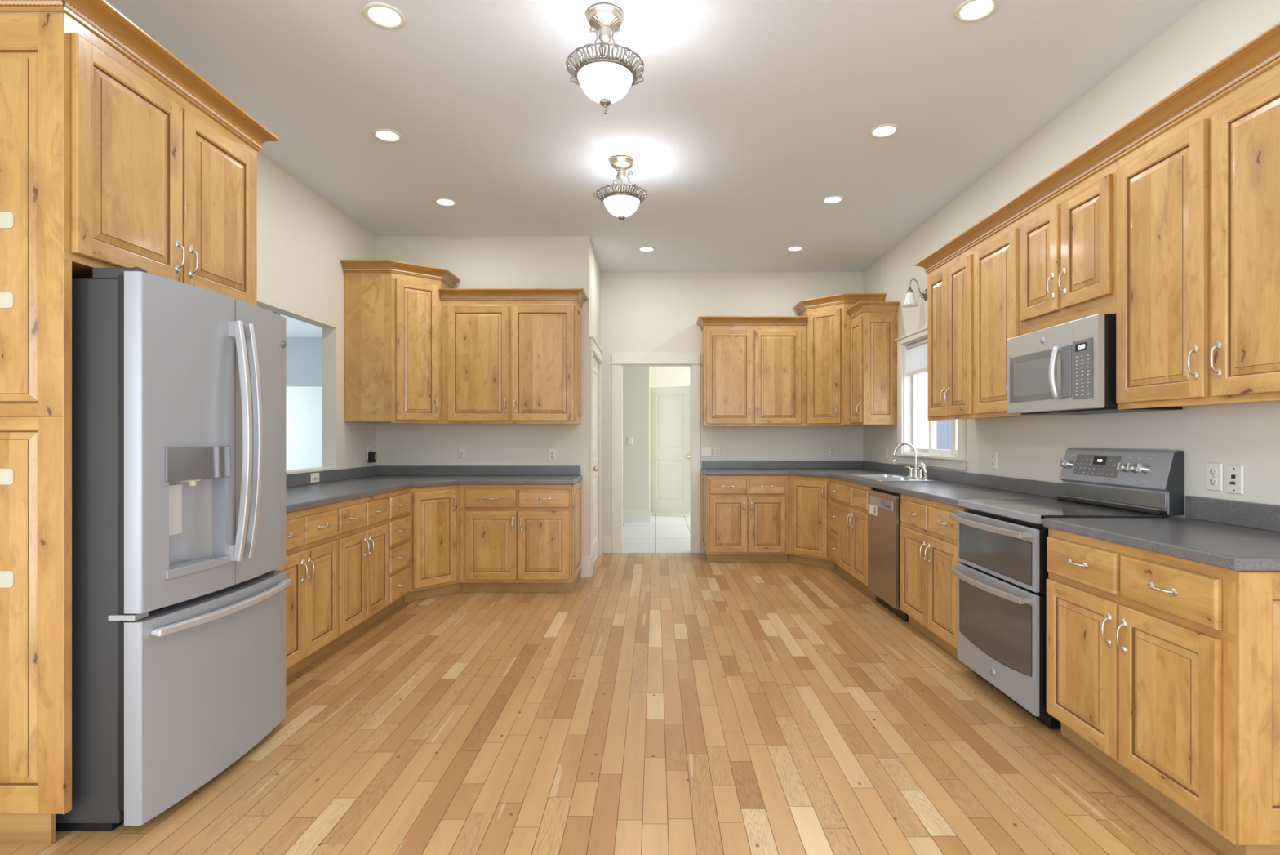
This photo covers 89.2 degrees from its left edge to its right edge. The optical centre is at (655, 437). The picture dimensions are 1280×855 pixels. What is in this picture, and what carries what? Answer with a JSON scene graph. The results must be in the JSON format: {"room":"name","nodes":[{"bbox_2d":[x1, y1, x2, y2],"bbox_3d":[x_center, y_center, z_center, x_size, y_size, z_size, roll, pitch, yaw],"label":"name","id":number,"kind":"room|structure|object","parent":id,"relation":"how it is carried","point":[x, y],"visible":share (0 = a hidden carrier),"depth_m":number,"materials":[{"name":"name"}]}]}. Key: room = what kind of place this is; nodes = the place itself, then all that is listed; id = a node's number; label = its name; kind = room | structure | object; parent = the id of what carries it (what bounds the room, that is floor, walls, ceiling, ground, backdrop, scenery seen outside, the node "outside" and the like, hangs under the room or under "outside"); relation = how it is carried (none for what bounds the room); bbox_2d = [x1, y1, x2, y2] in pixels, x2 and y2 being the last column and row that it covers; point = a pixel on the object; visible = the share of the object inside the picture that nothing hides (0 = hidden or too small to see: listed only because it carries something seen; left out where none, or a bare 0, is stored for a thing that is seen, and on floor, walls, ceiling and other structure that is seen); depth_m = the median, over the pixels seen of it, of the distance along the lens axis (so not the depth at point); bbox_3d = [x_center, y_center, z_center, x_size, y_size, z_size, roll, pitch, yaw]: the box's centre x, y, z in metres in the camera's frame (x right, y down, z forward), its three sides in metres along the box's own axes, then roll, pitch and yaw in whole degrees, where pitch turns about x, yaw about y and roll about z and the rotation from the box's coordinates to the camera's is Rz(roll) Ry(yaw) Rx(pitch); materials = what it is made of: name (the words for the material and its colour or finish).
{"room":"kitchen","nodes":[
{"label":"kitchen","id":0,"kind":"room"},
{"bbox_2d":[0,12,375,469],"bbox_3d":[-2.555,-0.271,1.530,0.110,3.050,11.260,0,0,0],"label":"wall","id":1,"kind":"structure","parent":0,"point":[303,239],"depth_m":4.79,"materials":[{"name":"beige paint"}]},
{"bbox_2d":[286,466,338,474],"bbox_3d":[-2.549,0.243,4.041,0.142,0.019,2.082,0,0,0],"label":"trim","id":2,"kind":"structure","parent":1,"relation":"attached to","point":[317,468],"depth_m":4.72,"materials":[{"name":"white paint"}]},
{"bbox_2d":[367,445,371,458],"bbox_3d":[-2.494,0.134,5.660,0.009,0.115,0.070,0,0,0],"label":"outlet","id":3,"kind":"object","parent":1,"relation":"attached to","point":[369,447],"visible":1,"depth_m":5.65,"materials":[{"name":"white plastic"}]},
{"bbox_2d":[368,451,376,462],"bbox_3d":[-2.462,0.174,5.660,0.053,0.090,0.070,0,0,0],"label":"plug adapter","id":4,"kind":"object","parent":3,"relation":"attached to","point":[371,455],"visible":1,"depth_m":5.63,"materials":[{"name":"black plastic"}]},
{"bbox_2d":[286,465,580,487],"bbox_3d":[-1.583,0.297,4.394,1.830,0.086,2.808,0,0,0],"label":"backsplash","id":5,"kind":"structure","parent":1,"relation":"attached to","point":[304,478],"depth_m":5.78,"materials":[{"name":"grey stone"}]},
{"bbox_2d":[271,311,322,337],"bbox_3d":[-5.110,-1.546,6.200,4.980,0.100,10.400,0,0,0],"label":"ceiling","id":6,"kind":"structure","parent":0,"point":[295,327],"depth_m":9.01,"materials":[{"name":"white paint"}]},
{"bbox_2d":[286,386,322,470],"bbox_3d":[-4.546,-0.121,11.350,6.108,2.750,0.100,0,0,0],"label":"wall","id":7,"kind":"structure","parent":0,"point":[304,403],"depth_m":11.30,"materials":[{"name":"white paint"}]},
{"bbox_2d":[286,337,322,386],"bbox_3d":[-5.475,-1.131,9.760,3.850,0.730,0.120,0,0,0],"label":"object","id":8,"kind":"structure","parent":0,"point":[304,354],"depth_m":9.70,"materials":[{"name":"grey paint"}]},
{"bbox_2d":[375,235,590,577],"bbox_3d":[-1.546,-0.271,5.860,1.908,3.050,0.120,0,0,0],"label":"wall","id":9,"kind":"structure","parent":0,"point":[477,261],"depth_m":5.80,"materials":[{"name":"beige paint"}]},
{"bbox_2d":[340,259,460,423],"bbox_3d":[-2.118,-0.760,5.468,0.754,1.290,0.653,0,0,0],"label":"upper cabinet","id":10,"kind":"object","parent":9,"relation":"attached to","point":[393,308],"visible":1,"depth_m":5.21,"materials":[{"name":"brown wood"}]},
{"bbox_2d":[457,448,466,461],"bbox_3d":[-1.726,0.156,5.794,0.070,0.115,0.009,0,0,0],"label":"outlet","id":11,"kind":"object","parent":9,"relation":"attached to","point":[461,451],"visible":1,"depth_m":5.79,"materials":[{"name":"white plastic"}]},
{"bbox_2d":[438,288,588,424],"bbox_3d":[-1.202,-0.676,5.599,1.207,1.123,0.391,0,0,0],"label":"upper cabinet","id":12,"kind":"object","parent":9,"relation":"attached to","point":[509,355],"visible":1,"depth_m":5.45,"materials":[{"name":"brown wood"}]},
{"bbox_2d":[548,448,556,461],"bbox_3d":[-0.918,0.156,5.794,0.070,0.115,0.009,0,0,0],"label":"outlet","id":13,"kind":"object","parent":9,"relation":"attached to","point":[552,451],"visible":1,"depth_m":5.79,"materials":[{"name":"white plastic"}]},
{"bbox_2d":[580,555,591,577],"bbox_3d":[-0.621,1.161,5.837,0.089,0.185,0.105,0,0,0],"label":"baseboard","id":14,"kind":"structure","parent":9,"relation":"attached to","point":[586,562],"depth_m":5.78,"materials":[{"name":"white paint"}]},
{"bbox_2d":[590,240,600,555],"bbox_3d":[-0.652,-0.271,6.480,0.120,3.050,1.120,0,0,0],"label":"wall","id":15,"kind":"structure","parent":0,"point":[595,272],"depth_m":6.51,"materials":[{"name":"beige paint"}]},
{"bbox_2d":[593,357,598,564],"bbox_3d":[-0.590,0.232,6.415,0.099,2.033,0.854,0,0,0],"label":"door","id":16,"kind":"structure","parent":15,"relation":"in","point":[595,362],"depth_m":6.58,"materials":[{"name":"white paint"}]},
{"bbox_2d":[590,335,603,574],"bbox_3d":[-0.574,0.167,6.415,0.034,2.175,1.080,0,0,0],"label":"trim","id":17,"kind":"structure","parent":15,"relation":"attached to","point":[596,349],"depth_m":5.97,"materials":[{"name":"white paint"}]},
{"bbox_2d":[0,512,1226,854],"bbox_3d":[-0.450,1.284,3.550,6.100,0.060,15.300,0,0,0],"label":"floor","id":18,"kind":"structure","parent":0,"point":[662,703],"depth_m":2.65,"materials":[{"name":"brown wood"}]},
{"bbox_2d":[0,0,279,844],"bbox_3d":[-2.119,-0.065,2.465,0.751,2.638,1.092,0,0,0],"label":"tall cabinet","id":19,"kind":"object","parent":18,"relation":"on","point":[115,152],"visible":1,"depth_m":1.99,"materials":[{"name":"brown wood"}]},
{"bbox_2d":[0,570,13,586],"bbox_3d":[-2.004,0.434,1.984,0.082,0.050,0.003,0,0,0],"label":"pad","id":20,"kind":"object","parent":19,"relation":"attached to","point":[6,577],"visible":1,"depth_m":1.98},
{"bbox_2d":[0,212,13,228],"bbox_3d":[-2.004,-0.663,1.984,0.082,0.049,0.003,0,0,0],"label":"pad","id":21,"kind":"object","parent":19,"relation":"attached to","point":[6,219],"visible":1,"depth_m":1.98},
{"bbox_2d":[0,468,13,484],"bbox_3d":[-2.004,0.120,1.984,0.082,0.049,0.003,0,0,0],"label":"pad","id":22,"kind":"object","parent":19,"relation":"attached to","point":[6,475],"visible":1,"depth_m":1.98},
{"bbox_2d":[0,292,13,307],"bbox_3d":[-2.004,-0.419,1.984,0.082,0.048,0.003,0,0,0],"label":"pad","id":23,"kind":"object","parent":19,"relation":"attached to","point":[6,299],"visible":1,"depth_m":1.98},
{"bbox_2d":[55,266,291,831],"bbox_3d":[-1.970,0.356,2.439,0.939,1.795,0.805,0,0,0],"label":"refrigerator","id":24,"kind":"object","parent":18,"relation":"on","point":[179,388],"visible":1,"depth_m":2.14,"materials":[{"name":"grey metal"}]},
{"bbox_2d":[274,502,337,679],"bbox_3d":[-2.139,0.818,3.398,0.672,0.872,0.736,0,0,0],"label":"base cabinet","id":25,"kind":"object","parent":18,"relation":"on","point":[312,543],"visible":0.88,"depth_m":3.47,"materials":[{"name":"brown wood"}]},
{"bbox_2d":[327,492,389,653],"bbox_3d":[-2.139,0.818,4.128,0.672,0.872,0.720,0,0,0],"label":"base cabinet","id":26,"kind":"object","parent":18,"relation":"on","point":[362,537],"visible":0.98,"depth_m":4.06,"materials":[{"name":"brown wood"}]},
{"bbox_2d":[379,488,410,617],"bbox_3d":[-2.139,0.818,4.697,0.672,0.872,0.415,0,0,0],"label":"base cabinet","id":27,"kind":"object","parent":18,"relation":"on","point":[399,521],"visible":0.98,"depth_m":4.66,"materials":[{"name":"brown wood"}]},
{"bbox_2d":[403,484,461,601],"bbox_3d":[-2.036,0.818,5.350,0.918,0.872,0.889,0,0,0],"label":"base cabinet","id":28,"kind":"object","parent":18,"relation":"on","point":[434,539],"visible":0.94,"depth_m":5.05,"materials":[{"name":"brown wood"}]},
{"bbox_2d":[286,465,582,513],"bbox_3d":[-1.575,0.317,4.394,1.846,0.126,2.808,0,0,0],"label":"countertop","id":29,"kind":"structure","parent":28,"relation":"on","point":[336,486],"depth_m":5.19,"materials":[{"name":"grey laminate"}]},
{"bbox_2d":[311,472,319,483],"bbox_3d":[-2.472,0.296,4.720,0.009,0.070,0.115,0,0,0],"label":"outlet","id":30,"kind":"object","parent":29,"relation":"attached to","point":[314,477],"visible":1,"depth_m":4.71,"materials":[{"name":"white plastic"}]},
{"bbox_2d":[459,480,581,591],"bbox_3d":[-1.117,0.818,5.482,0.917,0.872,0.626,0,0,0],"label":"base cabinet","id":31,"kind":"object","parent":18,"relation":"on","point":[513,538],"visible":0.99,"depth_m":5.20,"materials":[{"name":"brown wood"}]},
{"bbox_2d":[702,472,788,561],"bbox_3d":[0.918,0.818,6.729,0.821,0.872,0.612,0,0,0],"label":"base cabinet","id":32,"kind":"object","parent":18,"relation":"on","point":[745,517],"visible":1,"depth_m":6.45,"materials":[{"name":"brown wood"}]},
{"bbox_2d":[787,475,836,568],"bbox_3d":[1.791,0.818,6.589,0.918,0.872,0.893,0,0,0],"label":"base cabinet","id":33,"kind":"object","parent":18,"relation":"on","point":[809,499],"visible":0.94,"depth_m":6.29,"materials":[{"name":"brown wood"}]},
{"bbox_2d":[701,460,1062,507],"bbox_3d":[1.377,0.317,5.268,1.753,0.126,3.541,0,0,0],"label":"countertop","id":34,"kind":"structure","parent":33,"relation":"on","point":[949,486],"depth_m":4.91,"materials":[{"name":"grey laminate"}]},
{"bbox_2d":[847,474,935,488],"bbox_3d":[1.935,0.413,5.390,0.450,0.162,0.840,0,0,0],"label":"sink","id":35,"kind":"object","parent":34,"relation":"in","point":[880,477],"visible":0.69,"depth_m":5.37,"materials":[{"name":"silver metal"}]},
{"bbox_2d":[916,462,929,479],"bbox_3d":[2.100,0.264,5.087,0.091,0.136,0.047,0,0,35],"label":"sprayer","id":36,"kind":"object","parent":35,"relation":"on","point":[922,464],"visible":1,"depth_m":5.07,"materials":[{"name":"silver metal"}]},
{"bbox_2d":[892,442,924,479],"bbox_3d":[2.039,0.189,5.270,0.214,0.285,0.257,0,0,0],"label":"faucet","id":37,"kind":"object","parent":34,"relation":"on","point":[914,473],"visible":1,"depth_m":5.27,"materials":[{"name":"silver metal"}]},
{"bbox_2d":[829,477,845,576],"bbox_3d":[1.932,0.818,5.991,0.636,0.872,0.298,0,0,0],"label":"base cabinet","id":38,"kind":"object","parent":18,"relation":"on","point":[833,483],"visible":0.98,"depth_m":5.97,"materials":[{"name":"brown wood"}]},
{"bbox_2d":[838,480,875,598],"bbox_3d":[1.932,0.818,5.426,0.636,0.872,0.828,0,0,0],"label":"base cabinet","id":39,"kind":"object","parent":18,"relation":"on","point":[853,497],"visible":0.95,"depth_m":5.38,"materials":[{"name":"brown wood"}]},
{"bbox_2d":[867,488,908,621],"bbox_3d":[1.929,0.821,4.707,0.582,0.866,0.592,0,0,0],"label":"dishwasher","id":40,"kind":"object","parent":18,"relation":"on","point":[884,522],"visible":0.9,"depth_m":4.64,"materials":[{"name":"silver metal"}]},
{"bbox_2d":[875,488,901,495],"bbox_3d":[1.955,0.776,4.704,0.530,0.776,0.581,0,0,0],"label":"control panel","id":41,"kind":"object","parent":40,"relation":"in","point":[877,489],"depth_m":4.69,"materials":[{"name":"black plastic"}]},
{"bbox_2d":[900,493,966,657],"bbox_3d":[1.932,0.818,3.946,0.636,0.872,0.898,0,0,0],"label":"base cabinet","id":42,"kind":"object","parent":18,"relation":"on","point":[928,535],"visible":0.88,"depth_m":3.89,"materials":[{"name":"brown wood"}]},
{"bbox_2d":[949,447,1183,728],"bbox_3d":[1.893,0.655,3.122,0.715,1.198,0.724,0,0,0],"label":"range","id":43,"kind":"object","parent":18,"relation":"on","point":[1002,575],"visible":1,"depth_m":3.00,"materials":[{"name":"silver metal"}]},
{"bbox_2d":[964,498,1166,518],"bbox_3d":[1.907,0.341,3.122,0.535,0.018,0.724,0,0,0],"label":"cooktop","id":44,"kind":"object","parent":43,"relation":"in","point":[1009,508],"depth_m":3.02,"materials":[{"name":"black glass"}]},
{"bbox_2d":[1046,527,1279,854],"bbox_3d":[1.932,0.818,2.298,0.636,0.872,0.894,0,0,0],"label":"base cabinet","id":45,"kind":"object","parent":18,"relation":"on","point":[1164,669],"visible":0.99,"depth_m":2.06,"materials":[{"name":"brown wood"}]},
{"bbox_2d":[1043,495,1279,570],"bbox_3d":[1.946,0.313,2.291,0.613,0.134,0.908,0,0,0],"label":"countertop","id":46,"kind":"structure","parent":45,"relation":"on","point":[1227,534],"depth_m":2.33,"materials":[{"name":"grey laminate"}]},
{"bbox_2d":[622,366,649,509],"bbox_3d":[-1.744,-0.121,9.710,3.312,2.750,0.120,0,0,0],"label":"wall","id":47,"kind":"structure","parent":0,"point":[636,380],"depth_m":9.65,"materials":[{"name":"beige paint"}]},
{"bbox_2d":[627,436,631,444],"bbox_3d":[-0.380,0.054,9.639,0.070,0.115,0.018,0,0,0],"label":"light switch","id":48,"kind":"object","parent":47,"relation":"attached to","point":[629,438],"visible":1,"depth_m":9.64,"materials":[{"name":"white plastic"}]},
{"bbox_2d":[622,509,650,521],"bbox_3d":[-1.688,1.164,9.642,3.225,0.180,0.015,0,0,0],"label":"baseboard","id":49,"kind":"structure","parent":47,"relation":"attached to","point":[628,515],"depth_m":9.63,"materials":[{"name":"white paint"}]},
{"bbox_2d":[105,0,1203,271],"bbox_3d":[-0.122,-1.846,1.530,4.995,0.100,11.260,0,0,0],"label":"ceiling","id":50,"kind":"structure","parent":0,"point":[744,116],"depth_m":3.49,"materials":[{"name":"white paint"}]},
{"bbox_2d":[362,2,405,28],"bbox_3d":[-1.153,-1.792,2.763,0.170,0.008,0.170,0,0,0],"label":"recessed light","id":51,"kind":"object","parent":50,"relation":"in","point":[382,15],"visible":1,"depth_m":2.75,"materials":[{"name":"white paint"}]},
{"bbox_2d":[372,128,402,142],"bbox_3d":[-1.593,-1.792,3.859,0.170,0.008,0.170,0,0,0],"label":"recessed light","id":52,"kind":"object","parent":50,"relation":"in","point":[384,135],"visible":1,"depth_m":3.85,"materials":[{"name":"white"}]},
{"bbox_2d":[433,197,457,206],"bbox_3d":[-1.600,-1.792,4.950,0.170,0.008,0.170,0,0,0],"label":"recessed light","id":53,"kind":"object","parent":50,"relation":"in","point":[445,202],"visible":1,"depth_m":4.94,"materials":[{"name":"white"}]},
{"bbox_2d":[565,2,644,114],"bbox_3d":[-0.222,-1.583,2.765,0.352,0.424,0.330,0,0,30],"label":"ceiling fixture","id":54,"kind":"object","parent":50,"relation":"attached to","point":[606,80],"visible":1,"depth_m":2.70,"materials":[{"name":"white glass"}]},
{"bbox_2d":[592,155,647,225],"bbox_3d":[-0.228,-1.583,4.210,0.352,0.424,0.330,0,0,-2],"label":"ceiling fixture","id":55,"kind":"object","parent":50,"relation":"attached to","point":[621,204],"visible":1,"depth_m":4.15,"materials":[{"name":"white glass"}]},
{"bbox_2d":[637,246,655,252],"bbox_3d":[-0.084,-1.792,6.190,0.170,0.008,0.170,0,0,0],"label":"recessed light","id":56,"kind":"object","parent":50,"relation":"in","point":[645,249],"visible":1,"depth_m":6.19,"materials":[{"name":"white"}]},
{"bbox_2d":[786,245,804,251],"bbox_3d":[1.330,-1.792,6.170,0.170,0.008,0.170,0,0,0],"label":"recessed light","id":57,"kind":"object","parent":50,"relation":"in","point":[793,248],"visible":1,"depth_m":6.17,"materials":[{"name":"white"}]},
{"bbox_2d":[821,195,844,204],"bbox_3d":[1.341,-1.792,4.900,0.170,0.008,0.170,0,0,0],"label":"recessed light","id":58,"kind":"object","parent":50,"relation":"in","point":[833,199],"visible":1,"depth_m":4.89,"materials":[{"name":"white"}]},
{"bbox_2d":[868,123,899,137],"bbox_3d":[1.340,-1.792,3.800,0.170,0.008,0.170,0,0,0],"label":"recessed light","id":59,"kind":"object","parent":50,"relation":"in","point":[882,131],"visible":1,"depth_m":3.79,"materials":[{"name":"white"}]},
{"bbox_2d":[954,0,999,22],"bbox_3d":[1.346,-1.792,2.717,0.170,0.008,0.170,0,0,0],"label":"recessed light","id":60,"kind":"object","parent":50,"relation":"in","point":[972,11],"visible":1,"depth_m":2.72,"materials":[{"name":"white"}]},
{"bbox_2d":[649,366,689,387],"bbox_3d":[1.200,-0.121,10.810,2.800,2.750,0.120,0,0,0],"label":"wall","id":61,"kind":"structure","parent":0,"point":[660,376],"depth_m":10.75,"materials":[{"name":"beige paint"}]},
{"bbox_2d":[600,271,862,552],"bbox_3d":[0.771,-0.271,7.100,2.967,3.050,0.120,0,0,0],"label":"wall","id":62,"kind":"structure","parent":0,"point":[642,312],"depth_m":7.04,"materials":[{"name":"beige paint"}]},
{"bbox_2d":[601,535,611,552],"bbox_3d":[-0.531,1.161,7.032,0.119,0.185,0.015,0,0,0],"label":"baseboard","id":63,"kind":"structure","parent":62,"relation":"attached to","point":[606,540],"depth_m":7.03,"materials":[{"name":"white paint"}]},
{"bbox_2d":[610,352,701,552],"bbox_3d":[0.007,0.171,7.084,0.981,2.167,0.150,0,0,0],"label":"trim","id":64,"kind":"structure","parent":62,"relation":"attached to","point":[619,360],"depth_m":7.02,"materials":[{"name":"white paint"}]},
{"bbox_2d":[701,446,711,457],"bbox_3d":[0.556,0.160,7.029,0.116,0.115,0.018,0,0,0],"label":"light switch","id":65,"kind":"object","parent":62,"relation":"attached to","point":[706,451],"visible":1,"depth_m":7.03,"materials":[{"name":"white plastic"}]},
{"bbox_2d":[714,446,720,457],"bbox_3d":[0.671,0.160,7.034,0.070,0.115,0.009,0,0,0],"label":"outlet","id":66,"kind":"object","parent":62,"relation":"attached to","point":[717,449],"visible":1,"depth_m":7.03,"materials":[{"name":"white plastic"}]},
{"bbox_2d":[696,315,807,426],"bbox_3d":[1.000,-0.676,6.840,1.115,1.123,0.391,0,0,0],"label":"upper cabinet","id":67,"kind":"object","parent":62,"relation":"attached to","point":[753,367],"visible":1,"depth_m":6.69,"materials":[{"name":"brown wood"}]},
{"bbox_2d":[828,446,835,457],"bbox_3d":[1.912,0.160,7.034,0.070,0.115,0.009,0,0,0],"label":"outlet","id":68,"kind":"object","parent":62,"relation":"attached to","point":[831,449],"visible":1,"depth_m":7.03,"materials":[{"name":"white plastic"}]},
{"bbox_2d":[793,293,885,426],"bbox_3d":[1.871,-0.760,6.687,0.757,1.290,0.696,0,0,0],"label":"upper cabinet","id":69,"kind":"object","parent":62,"relation":"attached to","point":[828,326],"visible":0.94,"depth_m":6.50,"materials":[{"name":"brown wood"}]},
{"bbox_2d":[862,0,1279,517],"bbox_3d":[2.325,-0.271,1.530,0.140,3.050,11.260,0,0,0],"label":"wall","id":70,"kind":"structure","parent":0,"point":[1032,447],"depth_m":3.25,"materials":[{"name":"beige paint"}]},
{"bbox_2d":[845,301,900,425],"bbox_3d":[2.063,-0.682,6.187,0.379,1.135,0.430,0,0,0],"label":"upper cabinet","id":71,"kind":"object","parent":70,"relation":"attached to","point":[873,325],"visible":1,"depth_m":6.04,"materials":[{"name":"brown wood"}]},
{"bbox_2d":[884,447,888,458],"bbox_3d":[2.249,0.156,6.320,0.009,0.115,0.070,0,0,0],"label":"outlet","id":72,"kind":"object","parent":70,"relation":"attached to","point":[886,448],"visible":1,"depth_m":6.30,"materials":[{"name":"white plastic"}]},
{"bbox_2d":[901,278,927,307],"bbox_3d":[2.152,-1.207,5.400,0.203,0.232,0.136,0,0,0],"label":"wall sconce","id":73,"kind":"object","parent":70,"relation":"attached to","point":[909,301],"visible":0.97,"depth_m":5.38,"materials":[{"name":"white glass"}]},
{"bbox_2d":[894,326,967,469],"bbox_3d":[2.282,-0.336,5.357,0.146,1.145,1.335,0,0,0],"label":"window","id":74,"kind":"structure","parent":70,"relation":"in","point":[906,385],"depth_m":5.78,"materials":[{"name":"white paint"}]},
{"bbox_2d":[906,338,927,376],"bbox_3d":[2.285,-0.690,5.345,0.040,0.277,1.050,0,0,0],"label":"roller shade","id":75,"kind":"object","parent":74,"relation":"attached to","point":[917,353],"visible":0.41,"depth_m":5.63,"materials":[{"name":"white fabric"}]},
{"bbox_2d":[927,245,1016,420],"bbox_3d":[2.064,-0.634,4.245,0.380,1.039,0.676,0,0,0],"label":"upper cabinet","id":76,"kind":"object","parent":70,"relation":"attached to","point":[950,286],"visible":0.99,"depth_m":4.18,"materials":[{"name":"brown wood"}]},
{"bbox_2d":[915,21,1279,274],"bbox_3d":[2.056,-1.196,3.210,0.394,0.084,2.880,0,0,0],"label":"crown molding","id":77,"kind":"structure","parent":76,"relation":"on","point":[1261,53],"depth_m":2.56,"materials":[{"name":"brown wood"}]},
{"bbox_2d":[991,451,997,469],"bbox_3d":[2.249,0.154,4.310,0.009,0.115,0.070,0,0,0],"label":"outlet","id":78,"kind":"object","parent":70,"relation":"attached to","point":[993,454],"visible":1,"depth_m":4.30,"materials":[{"name":"white plastic"}]},
{"bbox_2d":[973,217,1045,417],"bbox_3d":[2.064,-0.634,3.659,0.380,1.039,0.493,0,0,0],"label":"upper cabinet","id":79,"kind":"object","parent":70,"relation":"attached to","point":[997,258],"visible":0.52,"depth_m":3.63,"materials":[{"name":"brown wood"}]},
{"bbox_2d":[1020,160,1117,334],"bbox_3d":[2.064,-0.836,3.056,0.380,0.636,0.708,0,0,0],"label":"upper cabinet","id":80,"kind":"object","parent":70,"relation":"attached to","point":[1068,242],"visible":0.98,"depth_m":2.98,"materials":[{"name":"brown wood"}]},
{"bbox_2d":[1007,313,1184,414],"bbox_3d":[2.026,-0.316,3.053,0.450,0.399,0.699,0,0,0],"label":"microwave","id":81,"kind":"object","parent":80,"relation":"attached to","point":[1067,368],"visible":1,"depth_m":2.91,"materials":[{"name":"silver metal"}]},
{"bbox_2d":[1115,62,1279,409],"bbox_3d":[2.064,-0.634,2.235,0.380,1.039,0.930,0,0,0],"label":"upper cabinet","id":82,"kind":"object","parent":70,"relation":"attached to","point":[1197,203],"visible":1,"depth_m":2.26,"materials":[{"name":"brown wood"}]},
{"bbox_2d":[1207,462,1222,491],"bbox_3d":[2.249,0.159,2.612,0.009,0.115,0.070,0,0,0],"label":"outlet","id":83,"kind":"object","parent":70,"relation":"attached to","point":[1215,469],"visible":1,"depth_m":2.60,"materials":[{"name":"white plastic"}]},
{"bbox_2d":[1209,467,1217,475],"bbox_3d":[2.246,0.139,2.612,0.003,0.033,0.033,0,0,0],"label":"receptacle","id":84,"kind":"object","parent":83,"relation":"attached to","point":[1213,471],"depth_m":2.61,"materials":[{"name":"white plastic"}]},
{"bbox_2d":[1209,477,1217,485],"bbox_3d":[2.246,0.179,2.612,0.003,0.033,0.033,0,0,0],"label":"receptacle","id":85,"kind":"object","parent":83,"relation":"attached to","point":[1213,481],"depth_m":2.61,"materials":[{"name":"white plastic"}]},
{"bbox_2d":[1185,495,1279,532],"bbox_3d":[2.243,0.293,2.286,0.020,0.094,0.898,0,0,0],"label":"backsplash","id":86,"kind":"structure","parent":70,"relation":"attached to","point":[1242,513],"depth_m":2.50,"materials":[{"name":"grey laminate"}]},
{"bbox_2d":[1226,464,1244,494],"bbox_3d":[2.244,0.164,2.520,0.020,0.115,0.070,0,0,0],"label":"jack plate","id":87,"kind":"object","parent":70,"relation":"attached to","point":[1235,473],"visible":1,"depth_m":2.51,"materials":[{"name":"white plastic"}]},
{"bbox_3d":[-0.144,-0.121,10.260,0.112,2.750,0.980,0,0,0],"label":"wall","id":88,"kind":"structure","parent":0,"visible":0},
{"bbox_2d":[649,386,689,515],"bbox_3d":[0.228,0.209,10.363,0.740,2.030,0.099,0,0,30],"label":"door","id":89,"kind":"structure","parent":88,"relation":"in","point":[669,406],"depth_m":10.38,"materials":[{"name":"white paint"}]},
{"label":"outside","id":90,"kind":"structure","parent":0,"visible":0},
{"bbox_3d":[31.250,1.529,25.000,57.500,0.050,90.000,0,0,0],"label":"ground","id":91,"kind":"structure","parent":90,"visible":0},
{"bbox_2d":[925,371,951,449],"bbox_3d":[12.000,-1.221,16.100,6.800,5.450,11.000,0,0,0],"label":"building","id":92,"kind":"structure","parent":91,"relation":"on","point":[943,426],"depth_m":20.22,"materials":[{"name":"blue"}]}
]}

